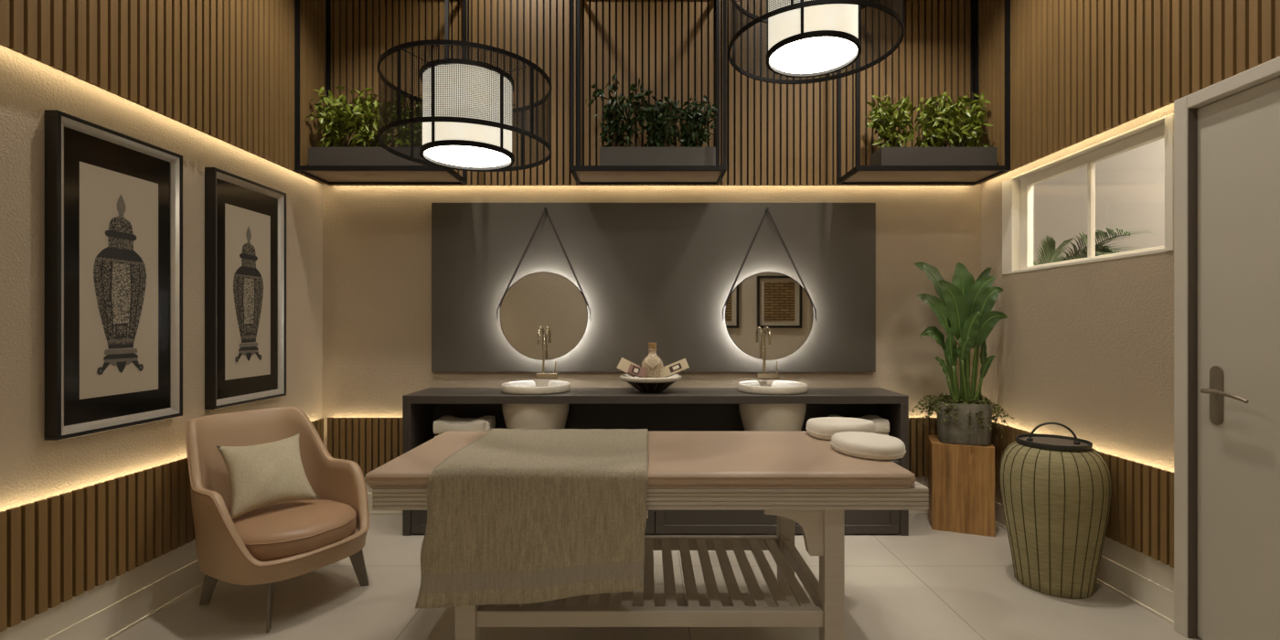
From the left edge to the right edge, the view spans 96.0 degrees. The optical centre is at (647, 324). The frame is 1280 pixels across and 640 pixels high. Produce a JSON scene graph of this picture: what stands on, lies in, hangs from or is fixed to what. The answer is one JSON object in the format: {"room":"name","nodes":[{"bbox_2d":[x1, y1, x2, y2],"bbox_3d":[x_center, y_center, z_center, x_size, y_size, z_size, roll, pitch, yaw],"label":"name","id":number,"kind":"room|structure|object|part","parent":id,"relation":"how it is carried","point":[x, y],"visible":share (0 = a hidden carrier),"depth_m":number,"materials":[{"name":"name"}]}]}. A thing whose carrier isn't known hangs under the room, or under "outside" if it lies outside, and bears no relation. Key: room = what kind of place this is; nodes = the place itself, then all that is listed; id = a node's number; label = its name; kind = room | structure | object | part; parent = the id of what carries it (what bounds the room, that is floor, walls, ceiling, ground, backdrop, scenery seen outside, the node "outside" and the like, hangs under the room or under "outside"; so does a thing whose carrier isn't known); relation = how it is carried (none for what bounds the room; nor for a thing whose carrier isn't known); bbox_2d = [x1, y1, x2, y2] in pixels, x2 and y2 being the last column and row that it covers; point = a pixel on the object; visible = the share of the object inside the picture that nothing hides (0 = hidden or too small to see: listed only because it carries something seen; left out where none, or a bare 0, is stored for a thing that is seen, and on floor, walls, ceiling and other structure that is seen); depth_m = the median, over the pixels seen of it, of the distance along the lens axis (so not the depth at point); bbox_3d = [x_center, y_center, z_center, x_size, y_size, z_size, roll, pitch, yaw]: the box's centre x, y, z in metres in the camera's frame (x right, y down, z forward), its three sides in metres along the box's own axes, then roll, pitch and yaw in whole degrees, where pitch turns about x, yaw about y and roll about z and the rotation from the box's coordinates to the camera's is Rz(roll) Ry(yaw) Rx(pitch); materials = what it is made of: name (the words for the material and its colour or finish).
{"room":"spa massage room","nodes":[
{"label":"spa massage room","id":0,"kind":"room"},
{"bbox_2d":[0,44,322,511],"bbox_3d":[-2.370,-0.816,1.825,0.120,4.300,4.790,0,0,0],"label":"wall","id":1,"kind":"structure","parent":0,"point":[33,468],"depth_m":2.38,"materials":[{"name":"paint"}]},
{"bbox_2d":[0,539,204,639],"bbox_3d":[-2.289,1.202,1.825,0.041,0.263,4.550,0,0,0],"label":"baseboard","id":2,"kind":"structure","parent":1,"relation":"attached to","point":[108,610],"depth_m":2.49,"materials":[{"name":"beige paint"}]},
{"bbox_2d":[44,109,182,440],"bbox_3d":[-2.284,-0.189,2.504,0.051,1.266,0.598,0,0,0],"label":"framed picture","id":3,"kind":"object","parent":1,"relation":"attached to","point":[113,199],"visible":1,"depth_m":2.44,"materials":[{"name":"black paint"}]},
{"bbox_2d":[79,161,158,399],"bbox_3d":[-2.284,-0.177,2.502,0.002,0.957,0.372,0,0,0],"label":"print","id":4,"kind":"object","parent":3,"relation":"attached to","point":[119,208],"depth_m":2.48},
{"bbox_2d":[0,418,323,632],"bbox_3d":[-2.266,0.862,1.790,0.040,0.415,4.480,0,0,0],"label":"wall paneling","id":5,"kind":"structure","parent":1,"relation":"attached to","point":[54,549],"depth_m":2.31,"materials":[{"name":"brown wood"}]},
{"bbox_2d":[0,0,324,184],"bbox_3d":[-2.257,-1.970,1.790,0.040,1.992,4.480,0,0,0],"label":"wall paneling","id":6,"kind":"structure","parent":1,"relation":"attached to","point":[223,70],"depth_m":2.89,"materials":[{"name":"brown wood"}]},
{"bbox_2d":[204,167,286,409],"bbox_3d":[-2.284,-0.189,3.304,0.051,1.266,0.600,0,0,0],"label":"framed picture","id":7,"kind":"object","parent":1,"relation":"attached to","point":[245,219],"visible":1,"depth_m":3.25,"materials":[{"name":"black paint"}]},
{"bbox_2d":[224,202,270,380],"bbox_3d":[-2.284,-0.177,3.302,0.002,0.957,0.372,0,0,0],"label":"print","id":8,"kind":"object","parent":7,"relation":"attached to","point":[247,229],"depth_m":3.29},
{"bbox_2d":[322,0,981,365],"bbox_3d":[0.033,-0.816,4.160,4.685,4.300,0.120,0,0,0],"label":"wall","id":9,"kind":"structure","parent":0,"point":[377,240],"depth_m":4.10,"materials":[{"name":"beige paint"}]},
{"bbox_2d":[327,417,938,477],"bbox_3d":[0.033,0.862,4.056,4.553,0.415,0.040,0,0,0],"label":"wall paneling","id":10,"kind":"structure","parent":9,"relation":"attached to","point":[370,442],"depth_m":4.04,"materials":[{"name":"brown wood"}]},
{"bbox_2d":[363,476,927,513],"bbox_3d":[0.033,1.202,4.072,4.605,0.263,0.041,0,0,0],"label":"baseboard","id":11,"kind":"structure","parent":9,"relation":"attached to","point":[922,480],"depth_m":4.06,"materials":[{"name":"beige paint"}]},
{"bbox_2d":[327,0,974,185],"bbox_3d":[0.033,-1.970,4.047,4.535,1.992,0.040,0,0,0],"label":"wall paneling","id":12,"kind":"structure","parent":9,"relation":"attached to","point":[778,134],"depth_m":4.03,"materials":[{"name":"brown wood"}]},
{"bbox_2d":[321,365,981,448],"bbox_3d":[0.033,0.815,4.096,4.685,1.038,0.007,0,0,0],"label":"trim","id":13,"kind":"structure","parent":9,"relation":"attached to","point":[347,391],"depth_m":4.09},
{"bbox_2d":[431,202,875,372],"bbox_3d":[0.045,-0.263,4.081,3.140,1.198,0.022,0,0,0],"label":"wall panel","id":14,"kind":"object","parent":9,"relation":"attached to","point":[664,274],"visible":0.94,"depth_m":4.07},
{"bbox_2d":[495,207,591,360],"bbox_3d":[-0.718,-0.288,4.025,0.658,1.071,0.091,0,0,0],"label":"round mirror","id":15,"kind":"object","parent":14,"relation":"attached to","point":[551,301],"visible":0.99,"depth_m":3.99,"materials":[{"name":"black paint"}]},
{"bbox_3d":[-0.718,-0.060,3.998,0.614,0.614,0.020,0,0,0],"label":"frame","id":16,"kind":"part","parent":15,"relation":"part of","materials":[{"name":"black paint"}]},
{"bbox_2d":[500,272,587,359],"bbox_3d":[-0.718,-0.060,3.996,0.606,0.606,0.012,0,0,0],"label":"mirror glass","id":17,"kind":"object","parent":15,"relation":"attached to","point":[550,301],"depth_m":3.99,"materials":[{"name":"silver metal"}]},
{"bbox_2d":[722,207,817,360],"bbox_3d":[0.844,-0.288,4.025,0.659,1.071,0.091,0,0,0],"label":"round mirror","id":18,"kind":"object","parent":14,"relation":"attached to","point":[776,301],"visible":0.99,"depth_m":3.99,"materials":[{"name":"black paint"}]},
{"bbox_3d":[0.844,-0.060,3.998,0.614,0.614,0.020,0,0,0],"label":"frame","id":19,"kind":"part","parent":18,"relation":"part of","materials":[{"name":"black paint"}]},
{"bbox_2d":[725,272,812,359],"bbox_3d":[0.844,-0.060,3.996,0.606,0.606,0.012,0,0,0],"label":"mirror glass","id":20,"kind":"object","parent":18,"relation":"attached to","point":[776,301],"depth_m":3.99,"materials":[{"name":"silver metal"}]},
{"bbox_2d":[111,513,1202,639],"bbox_3d":[1.058,1.384,2.850,7.035,0.100,6.900,0,0,0],"label":"floor","id":21,"kind":"structure","parent":0,"point":[927,583],"depth_m":2.73,"materials":[{"name":"tile"}]},
{"bbox_2d":[185,406,369,632],"bbox_3d":[-1.829,0.896,2.864,0.778,0.875,0.698,0,0,28],"label":"armchair","id":22,"kind":"object","parent":21,"relation":"on","point":[270,544],"visible":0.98,"depth_m":2.76,"materials":[{"name":"beige leather"}]},
{"bbox_3d":[-2.076,1.222,2.754,0.112,0.225,0.012,0,0,-15],"label":"leg","id":23,"kind":"part","parent":22,"relation":"part of","materials":[{"name":"brown wood"}]},
{"bbox_2d":[216,433,319,519],"bbox_3d":[-1.895,0.747,2.876,0.237,0.326,0.384,0,0,38],"label":"throw pillow","id":24,"kind":"object","parent":22,"relation":"on","point":[263,474],"visible":1,"depth_m":2.83,"materials":[{"name":"fabric"}]},
{"bbox_3d":[-1.663,1.222,2.544,0.012,0.225,0.112,0,0,-21],"label":"leg","id":25,"kind":"part","parent":22,"relation":"part of","materials":[{"name":"brown wood"}]},
{"bbox_2d":[232,499,356,561],"bbox_3d":[-1.753,0.984,2.823,0.564,0.141,0.564,0,0,28],"label":"seat cushion","id":26,"kind":"object","parent":22,"relation":"on","point":[293,530],"depth_m":2.69,"materials":[{"name":"brown leather"}]},
{"bbox_3d":[-1.479,1.222,2.931,0.112,0.225,0.012,0,0,-18],"label":"leg","id":27,"kind":"part","parent":22,"relation":"part of","materials":[{"name":"brown wood"}]},
{"bbox_2d":[372,480,928,639],"bbox_3d":[0.012,0.966,2.515,2.032,0.737,0.830,0,0,0],"label":"massage table","id":28,"kind":"object","parent":21,"relation":"on","point":[819,513],"visible":0.5,"depth_m":2.13,"materials":[{"name":"brown wood"}]},
{"bbox_3d":[-0.671,1.006,2.158,0.077,0.657,0.075,0,0,0],"label":"leg","id":29,"kind":"part","parent":28,"relation":"part of","materials":[{"name":"beige wood"}]},
{"bbox_2d":[364,431,915,488],"bbox_3d":[-0.026,0.568,2.512,2.027,0.059,0.846,0,0,0],"label":"mattress","id":30,"kind":"object","parent":28,"relation":"on","point":[676,459],"visible":0.69,"depth_m":2.21,"materials":[{"name":"beige leather"}]},
{"bbox_2d":[415,428,648,607],"bbox_3d":[-0.415,0.772,2.479,0.836,0.492,0.871,0,0,0],"label":"throw blanket","id":31,"kind":"object","parent":30,"relation":"on","point":[515,516],"visible":1,"depth_m":2.08,"materials":[{"name":"fabric"}]},
{"bbox_2d":[805,416,875,440],"bbox_3d":[0.939,0.497,2.780,0.327,0.081,0.265,0,0,0],"label":"pad","id":32,"kind":"object","parent":30,"relation":"on","point":[823,428],"visible":0.84,"depth_m":2.70,"materials":[{"name":"white fabric"}]},
{"bbox_2d":[830,431,906,460],"bbox_3d":[0.932,0.505,2.430,0.280,0.065,0.345,0,0,0],"label":"pad","id":33,"kind":"object","parent":30,"relation":"on","point":[859,444],"visible":1,"depth_m":2.33,"materials":[{"name":"white fabric"}]},
{"bbox_3d":[0.010,1.090,2.150,1.286,0.060,0.040,0,0,0],"label":"shelf rail","id":34,"kind":"part","parent":28,"relation":"part of","materials":[{"name":"brown wood"}]},
{"bbox_3d":[0.012,0.637,2.515,2.032,0.080,0.830,0,0,0],"label":"frame","id":35,"kind":"part","parent":28,"relation":"part of","materials":[{"name":"brown wood"}]},
{"bbox_3d":[0.010,1.090,2.875,1.286,0.060,0.040,0,0,0],"label":"shelf rail","id":36,"kind":"part","parent":28,"relation":"part of","materials":[{"name":"brown wood"}]},
{"bbox_3d":[0.690,1.006,2.873,0.074,0.657,0.075,0,0,0],"label":"leg","id":37,"kind":"part","parent":28,"relation":"part of","materials":[{"name":"brown wood"}]},
{"bbox_3d":[0.688,1.090,2.515,0.040,0.060,0.640,0,0,0],"label":"rail","id":38,"kind":"part","parent":28,"relation":"part of","materials":[{"name":"brown wood"}]},
{"bbox_3d":[0.690,1.006,2.158,0.074,0.657,0.075,0,0,0],"label":"leg","id":39,"kind":"part","parent":28,"relation":"part of","materials":[{"name":"brown wood"}]},
{"bbox_2d":[402,387,908,535],"bbox_3d":[0.052,0.891,3.849,3.196,0.886,0.485,0,0,0],"label":"vanity","id":40,"kind":"object","parent":21,"relation":"on","point":[671,409],"depth_m":3.67,"materials":[{"name":"grey laminate"}]},
{"bbox_3d":[-1.521,0.917,3.840,0.050,0.834,0.410,0,0,0],"label":"panel","id":41,"kind":"part","parent":40,"relation":"part of","materials":[{"name":"grey laminate"}]},
{"bbox_2d":[501,380,570,428],"bbox_3d":[-0.749,0.630,3.885,0.460,0.468,0.460,0,0,0],"label":"basin","id":42,"kind":"object","parent":40,"relation":"in","point":[516,416],"visible":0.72,"depth_m":3.70,"materials":[{"name":"ceramic"}]},
{"bbox_3d":[-0.749,0.656,3.885,0.450,0.414,0.450,0,0,0],"label":"bowl","id":43,"kind":"part","parent":42,"relation":"part of","materials":[{"name":"ceramic"}]},
{"bbox_2d":[535,326,557,378],"bbox_3d":[-0.685,0.191,3.929,0.147,0.360,0.328,0,0,0],"label":"tap","id":44,"kind":"object","parent":40,"relation":"on","point":[551,375],"visible":1,"depth_m":3.92,"materials":[{"name":"silver metal"}]},
{"bbox_3d":[-0.710,0.172,3.852,0.019,0.324,0.175,0,0,1],"label":"spout","id":45,"kind":"part","parent":44,"relation":"part of","materials":[{"name":"silver metal"}]},
{"bbox_2d":[619,373,682,392],"bbox_3d":[0.025,0.394,3.870,0.414,0.108,0.414,0,0,0],"label":"shallow bowl","id":46,"kind":"object","parent":40,"relation":"on","point":[641,384],"visible":0.91,"depth_m":3.74,"materials":[{"name":"ceramic"}]},
{"bbox_2d":[616,357,639,377],"bbox_3d":[-0.130,0.290,3.890,0.158,0.137,0.060,0,0,0],"label":"soap box","id":47,"kind":"object","parent":46,"relation":"on","point":[624,365],"visible":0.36,"depth_m":3.87,"materials":[{"name":"beige cardboard"}]},
{"bbox_2d":[627,363,647,377],"bbox_3d":[-0.063,0.311,3.820,0.140,0.107,0.056,0,0,0],"label":"soap box","id":48,"kind":"object","parent":46,"relation":"on","point":[635,370],"visible":0.89,"depth_m":3.80,"materials":[{"name":"paper"}]},
{"bbox_2d":[640,342,663,377],"bbox_3d":[0.035,0.278,3.865,0.150,0.312,0.160,0,0,0],"label":"bottle","id":49,"kind":"object","parent":46,"relation":"in","point":[652,362],"visible":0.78,"depth_m":3.81,"materials":[{"name":"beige glass"}]},
{"bbox_2d":[660,358,689,377],"bbox_3d":[0.175,0.296,3.840,0.213,0.144,0.062,0,0,0],"label":"soap box","id":50,"kind":"object","parent":46,"relation":"on","point":[677,367],"visible":0.87,"depth_m":3.81,"materials":[{"name":"beige cardboard"}]},
{"bbox_3d":[0.052,0.682,4.039,3.096,0.364,0.012,0,0,0],"label":"panel","id":51,"kind":"part","parent":40,"relation":"part of","materials":[{"name":"grey laminate"}]},
{"bbox_2d":[402,387,908,404],"bbox_3d":[0.052,0.474,3.864,3.196,0.052,0.457,0,0,0],"label":"countertop","id":52,"kind":"structure","parent":40,"relation":"on","point":[430,395],"depth_m":3.64,"materials":[{"name":"grey stone"}]},
{"bbox_2d":[757,326,778,378],"bbox_3d":[0.822,0.191,3.929,0.147,0.360,0.328,0,0,0],"label":"tap","id":53,"kind":"object","parent":40,"relation":"on","point":[763,375],"visible":1,"depth_m":3.92,"materials":[{"name":"silver metal"}]},
{"bbox_3d":[0.800,0.172,3.852,0.019,0.324,0.175,0,0,-1],"label":"spout","id":54,"kind":"part","parent":53,"relation":"part of","materials":[{"name":"silver metal"}]},
{"bbox_2d":[737,380,807,431],"bbox_3d":[0.842,0.630,3.885,0.460,0.468,0.460,0,0,0],"label":"basin","id":55,"kind":"object","parent":40,"relation":"in","point":[754,417],"visible":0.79,"depth_m":3.70,"materials":[{"name":"ceramic"}]},
{"bbox_3d":[0.842,0.656,3.885,0.450,0.414,0.450,0,0,0],"label":"bowl","id":56,"kind":"part","parent":55,"relation":"part of","materials":[{"name":"ceramic"}]},
{"bbox_3d":[1.625,0.917,3.840,0.050,0.834,0.410,0,0,0],"label":"panel","id":57,"kind":"part","parent":40,"relation":"part of","materials":[{"name":"grey laminate"}]},
{"bbox_2d":[890,458,900,466],"bbox_3d":[0.052,0.881,3.843,3.096,0.035,0.404,0,0,0],"label":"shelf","id":58,"kind":"object","parent":40,"relation":"attached to","point":[897,461],"depth_m":3.64,"materials":[{"name":"laminate"}]},
{"bbox_3d":[-1.203,0.820,3.787,0.325,0.087,0.246,0,0,0],"label":"folded towel","id":59,"kind":"object","parent":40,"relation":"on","visible":0},
{"bbox_3d":[-1.190,0.739,3.787,0.340,0.071,0.246,0,0,0],"label":"folded towel","id":60,"kind":"object","parent":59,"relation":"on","visible":0},
{"bbox_2d":[433,415,495,434],"bbox_3d":[-1.183,0.657,3.784,0.363,0.097,0.252,0,0,0],"label":"folded towel","id":61,"kind":"object","parent":60,"relation":"on","point":[444,423],"visible":0.81,"depth_m":3.68,"materials":[{"name":"white fabric"}]},
{"bbox_3d":[1.375,0.820,3.787,0.350,0.087,0.246,0,0,0],"label":"folded towel","id":62,"kind":"object","parent":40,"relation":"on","visible":0},
{"bbox_3d":[1.375,0.736,3.787,0.340,0.077,0.246,0,0,0],"label":"folded towel","id":63,"kind":"object","parent":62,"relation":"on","visible":0},
{"bbox_2d":[828,415,889,433],"bbox_3d":[1.385,0.651,3.787,0.320,0.096,0.246,0,0,0],"label":"folded towel","id":64,"kind":"object","parent":63,"relation":"on","point":[882,425],"visible":0.4,"depth_m":3.69,"materials":[{"name":"white fabric"}]},
{"bbox_2d":[928,434,995,536],"bbox_3d":[2.084,1.054,3.840,0.368,0.560,0.351,0,0,23],"label":"wood block","id":65,"kind":"object","parent":21,"relation":"on","point":[961,477],"visible":0.98,"depth_m":3.68,"materials":[{"name":"brown wood"}]},
{"bbox_2d":[908,261,1014,446],"bbox_3d":[2.043,0.175,3.814,0.588,1.196,0.423,0,0,7],"label":"potted plant","id":66,"kind":"object","parent":65,"relation":"on","point":[964,308],"visible":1,"depth_m":3.75,"materials":[{"name":"green plant"}]},
{"bbox_3d":[2.104,0.642,3.835,0.316,0.262,0.316,0,0,22],"label":"pot","id":67,"kind":"part","parent":66,"relation":"part of","materials":[{"name":"concrete"}]},
{"bbox_2d":[999,422,1112,598],"bbox_3d":[2.085,0.917,2.960,0.472,0.833,0.472,0,0,0],"label":"woven basket","id":68,"kind":"object","parent":21,"relation":"on","point":[1056,491],"visible":1,"depth_m":2.80,"materials":[{"name":"wicker"}]},
{"bbox_3d":[2.085,0.553,2.960,0.228,0.105,0.027,0,0,26],"label":"handle","id":69,"kind":"part","parent":68,"relation":"part of","materials":[{"name":"metal"}]},
{"bbox_3d":[2.085,0.605,2.960,0.324,0.028,0.324,0,0,0],"label":"lid","id":70,"kind":"part","parent":68,"relation":"part of","materials":[{"name":"metal"}]},
{"bbox_2d":[1033,185,1034,265],"bbox_3d":[3.348,-0.366,6.150,1.705,3.400,0.100,0,0,0],"label":"wall","id":71,"kind":"structure","parent":0,"point":[1033,186],"depth_m":6.10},
{"bbox_2d":[981,102,1173,472],"bbox_3d":[2.435,-0.816,1.825,0.120,4.300,4.790,0,0,0],"label":"wall","id":72,"kind":"structure","parent":0,"point":[1086,348],"depth_m":3.11,"materials":[{"name":"paint"}]},
{"bbox_2d":[991,421,1173,567],"bbox_3d":[2.331,0.862,3.273,0.040,0.415,1.513,0,0,0],"label":"trim","id":73,"kind":"structure","parent":72,"relation":"attached to","point":[1141,517],"depth_m":2.71,"materials":[{"name":"brown wood"}]},
{"bbox_2d":[994,485,1173,625],"bbox_3d":[2.354,1.202,3.308,0.041,0.263,1.584,0,0,0],"label":"baseboard","id":74,"kind":"structure","parent":72,"relation":"attached to","point":[1143,580],"depth_m":2.77,"materials":[{"name":"beige paint"}]},
{"bbox_2d":[1002,113,1173,274],"bbox_3d":[2.421,-0.644,3.220,0.108,0.625,1.250,0,0,0],"label":"window","id":75,"kind":"structure","parent":72,"relation":"in","point":[1018,190],"depth_m":3.20,"materials":[{"name":"beige paint"}]},
{"bbox_2d":[979,0,1279,183],"bbox_3d":[2.322,-1.972,1.790,0.040,1.988,4.480,0,0,0],"label":"wall paneling","id":76,"kind":"structure","parent":72,"relation":"attached to","point":[1081,70],"depth_m":2.93,"materials":[{"name":"brown wood"}]},
{"bbox_2d":[1173,56,1279,639],"bbox_3d":[2.384,0.179,2.012,0.222,2.310,1.004,0,0,0],"label":"door","id":77,"kind":"structure","parent":72,"relation":"in","point":[1227,132],"depth_m":2.31,"materials":[{"name":"paint"}]},
{"bbox_3d":[2.333,0.290,2.361,0.006,0.242,0.053,0,0,0],"label":"handle","id":78,"kind":"part","parent":77,"relation":"part of","materials":[{"name":"metal"}]},
{"bbox_3d":[2.303,0.281,2.282,0.058,0.038,0.177,0,0,0],"label":"lever","id":79,"kind":"part","parent":77,"relation":"part of","materials":[{"name":"metal"}]},
{"bbox_2d":[1033,227,1160,265],"bbox_3d":[3.132,0.330,4.143,0.664,2.009,1.469,0,0,0],"label":"palm plant","id":80,"kind":"object","parent":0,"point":[1049,246],"visible":0.27,"depth_m":4.00,"materials":[{"name":"plant"}]},
{"bbox_2d":[1034,138,1164,264],"bbox_3d":[4.150,-0.366,3.600,0.100,3.400,5.200,0,0,0],"label":"wall","id":81,"kind":"structure","parent":0,"point":[1130,185],"depth_m":5.07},
{"bbox_3d":[0.033,-3.016,1.825,4.985,0.100,4.850,0,0,0],"label":"ceiling","id":82,"kind":"structure","parent":0,"visible":0},
{"bbox_2d":[294,0,466,184],"bbox_3d":[-1.748,-1.972,3.837,0.973,1.987,0.375,0,0,0],"label":"frame","id":83,"kind":"object","parent":82,"relation":"hanging from","point":[328,175],"visible":0.89,"depth_m":3.79,"materials":[{"name":"black metal"}]},
{"bbox_3d":[-2.224,-1.986,3.661,0.022,1.957,0.022,0,0,0],"label":"post","id":84,"kind":"part","parent":83,"relation":"part of","materials":[{"name":"black metal"}]},
{"bbox_3d":[-2.224,-1.986,4.014,0.022,1.957,0.022,0,0,0],"label":"post","id":85,"kind":"part","parent":83,"relation":"part of","materials":[{"name":"black metal"}]},
{"bbox_2d":[305,85,426,165],"bbox_3d":[-1.797,-1.296,3.838,0.875,0.587,0.344,0,0,0],"label":"planter box","id":86,"kind":"object","parent":83,"relation":"on","point":[334,154],"visible":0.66,"depth_m":3.76,"materials":[{"name":"grey metal"}]},
{"bbox_3d":[-1.748,-0.993,3.837,0.973,0.030,0.375,0,0,0],"label":"rail","id":87,"kind":"part","parent":83,"relation":"part of","materials":[{"name":"black metal"}]},
{"bbox_3d":[-1.748,-0.996,3.837,0.929,0.012,0.331,0,0,0],"label":"tray panel","id":88,"kind":"part","parent":83,"relation":"part of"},
{"bbox_3d":[-1.273,-1.986,3.661,0.022,1.957,0.022,0,0,0],"label":"post","id":89,"kind":"part","parent":83,"relation":"part of","materials":[{"name":"black metal"}]},
{"bbox_3d":[-1.273,-1.986,4.014,0.022,1.957,0.022,0,0,0],"label":"post","id":90,"kind":"part","parent":83,"relation":"part of","materials":[{"name":"black metal"}]},
{"bbox_2d":[377,0,551,171],"bbox_3d":[-0.881,-1.891,2.833,0.809,2.149,0.809,0,0,0],"label":"pendant lamp","id":91,"kind":"object","parent":82,"relation":"hanging from","point":[467,118],"visible":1,"depth_m":2.63,"materials":[{"name":"white fabric"}]},
{"bbox_3d":[-0.881,-1.014,2.833,0.420,0.355,0.420,0,0,0],"label":"lamp shade","id":92,"kind":"part","parent":91,"relation":"part of","materials":[{"name":"beige fabric"}]},
{"bbox_2d":[424,145,511,167],"bbox_3d":[-0.881,-0.833,2.833,0.408,0.006,0.408,0,0,0],"label":"diffuser","id":93,"kind":"object","parent":91,"relation":"attached to","point":[442,155],"depth_m":2.83,"materials":[{"name":"white plastic"}]},
{"bbox_3d":[-0.881,-2.067,2.833,0.009,1.737,0.009,0,0,-23],"label":"cord","id":94,"kind":"part","parent":91,"relation":"part of","materials":[{"name":"black metal"}]},
{"bbox_2d":[569,0,726,184],"bbox_3d":[0.006,-1.972,3.837,0.993,1.987,0.375,0,0,0],"label":"frame","id":95,"kind":"object","parent":82,"relation":"hanging from","point":[582,175],"visible":1,"depth_m":3.79,"materials":[{"name":"black metal"}]},
{"bbox_3d":[-0.479,-1.986,3.661,0.022,1.957,0.022,0,0,0],"label":"post","id":96,"kind":"part","parent":95,"relation":"part of","materials":[{"name":"black metal"}]},
{"bbox_3d":[-0.479,-1.986,4.014,0.022,1.957,0.022,0,0,0],"label":"post","id":97,"kind":"part","parent":95,"relation":"part of","materials":[{"name":"black metal"}]},
{"bbox_3d":[0.006,-0.996,3.837,0.949,0.012,0.331,0,0,0],"label":"tray panel","id":98,"kind":"part","parent":95,"relation":"part of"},
{"bbox_3d":[0.006,-0.993,3.837,0.993,0.030,0.375,0,0,0],"label":"rail","id":99,"kind":"part","parent":95,"relation":"part of","materials":[{"name":"black metal"}]},
{"bbox_2d":[585,73,717,165],"bbox_3d":[0.035,-1.322,3.821,0.877,0.639,0.331,0,0,0],"label":"planter box","id":100,"kind":"object","parent":95,"relation":"in","point":[692,153],"visible":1,"depth_m":3.77,"materials":[{"name":"grey metal"}]},
{"bbox_3d":[0.492,-1.986,4.014,0.022,1.957,0.022,0,0,0],"label":"post","id":101,"kind":"part","parent":95,"relation":"part of","materials":[{"name":"black metal"}]},
{"bbox_3d":[0.492,-1.986,3.661,0.022,1.957,0.022,0,0,0],"label":"post","id":102,"kind":"part","parent":95,"relation":"part of","materials":[{"name":"black metal"}]},
{"bbox_2d":[727,0,904,84],"bbox_3d":[0.800,-2.127,2.788,0.809,1.675,0.809,0,0,0],"label":"pendant lamp","id":103,"kind":"object","parent":82,"relation":"hanging from","point":[805,38],"visible":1,"depth_m":2.73,"materials":[{"name":"black metal"}]},
{"bbox_3d":[0.800,-1.488,2.788,0.420,0.355,0.420,0,0,0],"label":"lamp shade","id":104,"kind":"part","parent":103,"relation":"part of","materials":[{"name":"beige fabric"}]},
{"bbox_2d":[769,36,857,73],"bbox_3d":[0.800,-1.307,2.788,0.408,0.006,0.408,0,0,0],"label":"diffuser","id":105,"kind":"object","parent":103,"relation":"attached to","point":[788,54],"depth_m":2.78,"materials":[{"name":"white plastic"}]},
{"bbox_2d":[836,0,1010,184],"bbox_3d":[1.812,-1.972,3.837,0.975,1.987,0.375,0,0,0],"label":"frame","id":106,"kind":"object","parent":82,"relation":"hanging from","point":[858,175],"visible":0.92,"depth_m":3.79,"materials":[{"name":"black metal"}]},
{"bbox_3d":[1.336,-1.986,4.014,0.022,1.957,0.022,0,0,0],"label":"post","id":107,"kind":"part","parent":106,"relation":"part of","materials":[{"name":"black metal"}]},
{"bbox_3d":[1.336,-1.986,3.661,0.022,1.957,0.022,0,0,0],"label":"post","id":108,"kind":"part","parent":106,"relation":"part of","materials":[{"name":"black metal"}]},
{"bbox_3d":[1.812,-0.996,3.837,0.931,0.012,0.331,0,0,0],"label":"tray panel","id":109,"kind":"part","parent":106,"relation":"part of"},
{"bbox_3d":[1.812,-0.993,3.837,0.975,0.030,0.375,0,0,0],"label":"rail","id":110,"kind":"part","parent":106,"relation":"part of","materials":[{"name":"black metal"}]},
{"bbox_2d":[864,91,996,165],"bbox_3d":[1.877,-1.277,3.834,0.855,0.550,0.336,0,0,0],"label":"planter box","id":111,"kind":"object","parent":106,"relation":"on","point":[948,126],"visible":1,"depth_m":3.78,"materials":[{"name":"grey metal"}]},
{"bbox_3d":[2.289,-1.986,4.014,0.022,1.957,0.022,0,0,0],"label":"post","id":112,"kind":"part","parent":106,"relation":"part of","materials":[{"name":"black metal"}]},
{"bbox_3d":[2.289,-1.986,3.661,0.022,1.957,0.022,0,0,0],"label":"post","id":113,"kind":"part","parent":106,"relation":"part of","materials":[{"name":"black metal"}]}
]}

